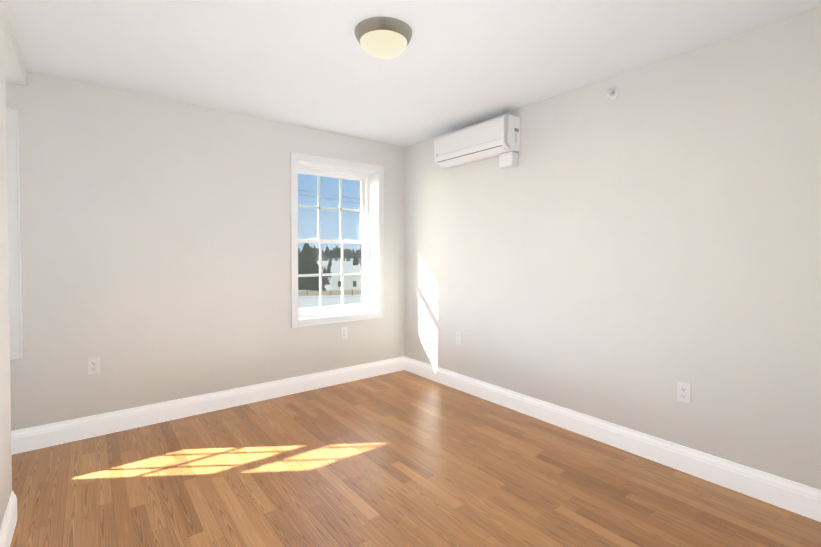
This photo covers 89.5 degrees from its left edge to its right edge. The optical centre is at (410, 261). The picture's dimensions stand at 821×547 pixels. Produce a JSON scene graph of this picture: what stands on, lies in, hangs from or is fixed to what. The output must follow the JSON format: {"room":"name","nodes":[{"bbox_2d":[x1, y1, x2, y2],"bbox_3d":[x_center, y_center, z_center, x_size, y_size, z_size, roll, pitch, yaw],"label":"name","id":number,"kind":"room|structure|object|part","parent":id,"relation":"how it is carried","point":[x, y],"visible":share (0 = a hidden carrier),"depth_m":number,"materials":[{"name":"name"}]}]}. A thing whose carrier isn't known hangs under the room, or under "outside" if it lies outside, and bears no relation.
{"room":"empty bedroom","nodes":[
{"label":"empty bedroom","id":0,"kind":"room"},
{"bbox_2d":[0,0,11,527],"bbox_3d":[-0.663,0.045,0.281,0.120,2.430,4.110,-1,1,-38],"label":"wall","id":1,"kind":"structure","parent":0,"point":[5,452],"depth_m":1.84,"materials":[{"name":"paint"}]},
{"bbox_2d":[0,491,16,546],"bbox_3d":[-1.030,1.177,0.880,0.015,0.145,2.775,-1,1,-38],"label":"baseboard","id":2,"kind":"structure","parent":1,"relation":"attached to","point":[7,528],"depth_m":1.80,"materials":[{"name":"white paint"}]},
{"bbox_2d":[4,4,26,85],"bbox_3d":[-2.211,-1.157,2.243,0.120,0.095,0.920,-1,1,-38],"label":"header beam","id":3,"kind":"structure","parent":0,"point":[15,71],"depth_m":2.31,"materials":[{"name":"paint"}]},
{"bbox_2d":[5,72,403,430],"bbox_3d":[-1.722,-0.009,3.393,4.236,2.430,0.260,-1,1,-38],"label":"wall","id":4,"kind":"structure","parent":0,"point":[155,250],"depth_m":3.11,"materials":[{"name":"paint"}]},
{"bbox_2d":[6,109,22,357],"bbox_3d":[-2.974,-0.166,2.367,1.110,1.580,0.227,-1,1,-38],"label":"window","id":5,"kind":"structure","parent":4,"relation":"in","point":[12,231],"depth_m":2.60,"materials":[{"name":"white paint"}]},
{"bbox_2d":[6,107,21,359],"bbox_3d":[-2.903,-0.165,2.275,1.110,1.580,0.006,-1,1,-38],"label":"window frame","id":6,"kind":"structure","parent":5,"relation":"attached to","point":[18,218],"depth_m":2.61,"materials":[{"name":"white paint"}]},
{"bbox_2d":[87,357,99,374],"bbox_3d":[-2.193,0.725,2.869,0.070,0.115,0.006,-1,1,-38],"label":"outlet","id":7,"kind":"object","parent":4,"relation":"attached to","point":[89,366],"visible":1,"depth_m":2.87,"materials":[{"name":"white plastic"}]},
{"bbox_2d":[11,356,403,454],"bbox_3d":[-1.883,1.139,3.113,4.620,0.145,0.015,-1,1,-38],"label":"baseboard","id":8,"kind":"structure","parent":4,"relation":"attached to","point":[39,437],"depth_m":3.20,"materials":[{"name":"white paint"}]},
{"bbox_2d":[290,152,382,327],"bbox_3d":[-0.758,-0.196,4.127,1.000,1.580,0.272,-1,1,-38],"label":"window","id":9,"kind":"structure","parent":4,"relation":"in","point":[372,175],"depth_m":4.23,"materials":[{"name":"white paint"}]},
{"bbox_3d":[-0.819,-0.533,4.199,0.736,0.638,0.003,-1,1,-38],"label":"sash glass","id":10,"kind":"part","parent":9,"relation":"part of","materials":[{"name":"clear glass"}]},
{"bbox_3d":[-0.810,-0.533,4.187,0.736,0.638,0.003,-1,1,-38],"label":"sash glass","id":11,"kind":"part","parent":9,"relation":"part of","materials":[{"name":"clear glass"}]},
{"bbox_3d":[-0.789,0.135,4.171,0.736,0.636,0.003,-1,1,-38],"label":"sash glass","id":12,"kind":"part","parent":9,"relation":"part of","materials":[{"name":"clear glass"}]},
{"bbox_3d":[-0.798,0.134,4.183,0.736,0.636,0.003,-1,1,-38],"label":"sash glass","id":13,"kind":"part","parent":9,"relation":"part of","materials":[{"name":"clear glass"}]},
{"bbox_3d":[-0.814,-0.535,4.193,0.804,0.708,0.030,-1,1,-38],"label":"window upper sash","id":14,"kind":"part","parent":9,"relation":"part of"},
{"bbox_3d":[-0.793,0.142,4.178,0.804,0.718,0.030,-1,1,-38],"label":"window sash","id":15,"kind":"part","parent":9,"relation":"part of","materials":[{"name":"white wood"}]},
{"bbox_3d":[-0.810,-0.198,4.193,0.872,1.452,0.104,-1,1,-38],"label":"frame","id":16,"kind":"part","parent":9,"relation":"part of","materials":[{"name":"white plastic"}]},
{"bbox_2d":[291,152,383,327],"bbox_3d":[-0.673,-0.195,4.017,1.000,1.580,0.006,-1,1,-38],"label":"window frame","id":17,"kind":"structure","parent":9,"relation":"attached to","point":[292,238],"depth_m":3.85,"materials":[{"name":"white paint"}]},
{"bbox_2d":[341,327,346,338],"bbox_3d":[-0.651,0.705,4.074,0.070,0.115,0.006,-1,1,-38],"label":"outlet","id":18,"kind":"object","parent":4,"relation":"attached to","point":[342,333],"visible":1,"depth_m":4.07,"materials":[{"name":"white plastic"}]},
{"bbox_2d":[3,0,820,146],"bbox_3d":[-0.437,-1.234,1.058,5.060,0.100,5.490,-1,1,-38],"label":"ceiling","id":19,"kind":"structure","parent":0,"point":[452,66],"depth_m":2.37,"materials":[{"name":"paint"}]},
{"bbox_2d":[355,17,411,58],"bbox_3d":[-0.142,-1.147,2.184,0.304,0.112,0.304,-1,1,-38],"label":"ceiling light","id":20,"kind":"object","parent":19,"relation":"attached to","point":[384,37],"visible":1,"depth_m":2.10,"materials":[{"name":"beige glass"}]},
{"bbox_2d":[10,370,820,546],"bbox_3d":[-0.437,1.286,1.101,5.060,0.080,5.490,-1,1,-38],"label":"floor","id":21,"kind":"structure","parent":0,"point":[403,458],"depth_m":2.25,"materials":[{"name":"laminate"}]},
{"bbox_2d":[404,6,820,489],"bbox_3d":[1.510,0.005,2.600,0.120,2.430,5.490,-1,1,-38],"label":"wall","id":22,"kind":"structure","parent":0,"point":[639,246],"depth_m":2.52,"materials":[{"name":"paint"}]},
{"bbox_2d":[456,332,461,344],"bbox_3d":[0.450,0.718,3.865,0.008,0.115,0.070,-1,1,-38],"label":"electrical outlet","id":23,"kind":"object","parent":22,"relation":"attached to","point":[459,338],"visible":1,"depth_m":3.86,"materials":[{"name":"white plastic"}]},
{"bbox_2d":[434,114,519,168],"bbox_3d":[0.541,-0.955,3.571,0.189,0.385,0.841,-1,1,-38],"label":"mini-split unit","id":24,"kind":"object","parent":22,"relation":"attached to","point":[498,136],"visible":1,"depth_m":3.38,"materials":[{"name":"white plastic"}]},
{"bbox_2d":[404,356,820,521],"bbox_3d":[1.059,1.139,3.086,0.015,0.145,3.680,-1,1,-38],"label":"baseboard","id":25,"kind":"structure","parent":22,"relation":"attached to","point":[797,498],"depth_m":2.54,"materials":[{"name":"white paint"}]},
{"bbox_2d":[607,86,619,99],"bbox_3d":[1.310,-1.102,2.698,0.050,0.082,0.082,-1,1,-38],"label":"sprinkler","id":26,"kind":"object","parent":22,"relation":"attached to","point":[613,92],"visible":1,"depth_m":2.70,"materials":[{"name":"white plastic"}]},
{"bbox_2d":[677,381,690,403],"bbox_3d":[1.589,0.763,2.407,0.008,0.115,0.070,-1,1,-38],"label":"electrical outlet","id":27,"kind":"object","parent":22,"relation":"attached to","point":[684,392],"visible":1,"depth_m":2.40,"materials":[{"name":"white plastic"}]},
{"label":"outside","id":28,"kind":"structure","parent":0,"visible":0},
{"bbox_2d":[298,190,360,297],"bbox_3d":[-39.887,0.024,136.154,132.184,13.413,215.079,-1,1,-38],"label":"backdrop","id":29,"kind":"structure","parent":28,"point":[325,253],"depth_m":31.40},
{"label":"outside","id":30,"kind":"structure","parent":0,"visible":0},
{"bbox_2d":[298,262,360,307],"bbox_3d":[-53.667,5.259,230.767,320.000,0.300,410.370,-1,1,-38],"label":"snow","id":31,"kind":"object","parent":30,"point":[328,287],"depth_m":81.04,"materials":[{"name":"white snow"}]},
{"bbox_2d":[298,238,357,290],"bbox_3d":[-27.242,0.271,148.389,23.580,12.500,122.494,0,1,-10],"label":"pines","id":32,"kind":"object","parent":31,"relation":"on","point":[307,282],"depth_m":89.25,"materials":[{"name":"green plant"}]},
{"bbox_2d":[316,255,359,263],"bbox_3d":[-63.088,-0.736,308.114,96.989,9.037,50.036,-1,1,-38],"label":"tree","id":33,"kind":"object","parent":31,"relation":"on","point":[323,258],"depth_m":301.85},
{"bbox_2d":[329,255,360,264],"bbox_3d":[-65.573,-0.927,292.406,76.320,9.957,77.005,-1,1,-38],"label":"tree","id":34,"kind":"object","parent":31,"relation":"on","point":[331,259],"depth_m":304.91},
{"bbox_2d":[332,272,360,289],"bbox_3d":[-16.298,4.936,106.703,7.500,4.600,6.000,0,1,-8],"label":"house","id":35,"kind":"structure","parent":31,"relation":"on","point":[346,281],"depth_m":103.77,"materials":[{"name":"white"}]},
{"bbox_2d":[330,265,360,271],"bbox_3d":[-16.298,1.836,106.649,8.200,1.600,6.700,0,1,-8],"label":"house roof","id":36,"kind":"structure","parent":35,"relation":"on","point":[354,269],"depth_m":104.97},
{"bbox_2d":[361,244,361,302],"bbox_3d":[-3.958,1.381,33.638,0.120,14.215,0.120,-1,1,-38],"label":"pole","id":37,"kind":"object","parent":31,"relation":"on","point":[361,275],"depth_m":33.55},
{"bbox_2d":[298,246,360,259],"bbox_3d":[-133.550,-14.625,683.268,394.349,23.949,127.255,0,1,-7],"label":"tree","id":38,"kind":"object","parent":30,"point":[337,254],"depth_m":674.44,"materials":[{"name":"green plant"}]},
{"bbox_2d":[300,246,360,258],"bbox_3d":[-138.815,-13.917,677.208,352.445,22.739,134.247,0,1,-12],"label":"tree","id":39,"kind":"object","parent":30,"point":[350,252],"depth_m":674.64,"materials":[{"name":"green plant"}]},
{"bbox_3d":[-17.499,6.869,90.197,115.340,1.300,0.100,0,1,-11],"label":"fence posts","id":40,"kind":"object","parent":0,"visible":0},
{"bbox_2d":[298,290,360,295],"bbox_3d":[-17.517,6.893,90.286,120.000,1.050,0.100,0,1,-11],"label":"fence","id":41,"kind":"object","parent":40,"relation":"attached to","point":[356,292],"depth_m":90.21,"materials":[{"name":"beige wood"}]},
{"bbox_3d":[-45.590,3.689,220.265,12.000,3.200,7.000,0,1,-13],"label":"wall","id":42,"kind":"structure","parent":0,"visible":0},
{"bbox_2d":[317,261,336,264],"bbox_3d":[-45.590,0.889,220.217,12.700,2.400,7.700,0,1,-13],"label":"house roof","id":43,"kind":"structure","parent":42,"relation":"on","point":[333,263],"depth_m":218.83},
{"bbox_3d":[-38.345,3.591,231.785,10.000,3.000,7.000,0,1,-13],"label":"wall","id":44,"kind":"structure","parent":0,"visible":0},
{"bbox_2d":[337,261,351,264],"bbox_3d":[-38.345,0.992,231.740,10.700,2.200,7.700,0,1,-13],"label":"roof","id":45,"kind":"structure","parent":44,"relation":"on","point":[345,263],"depth_m":230.13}
]}

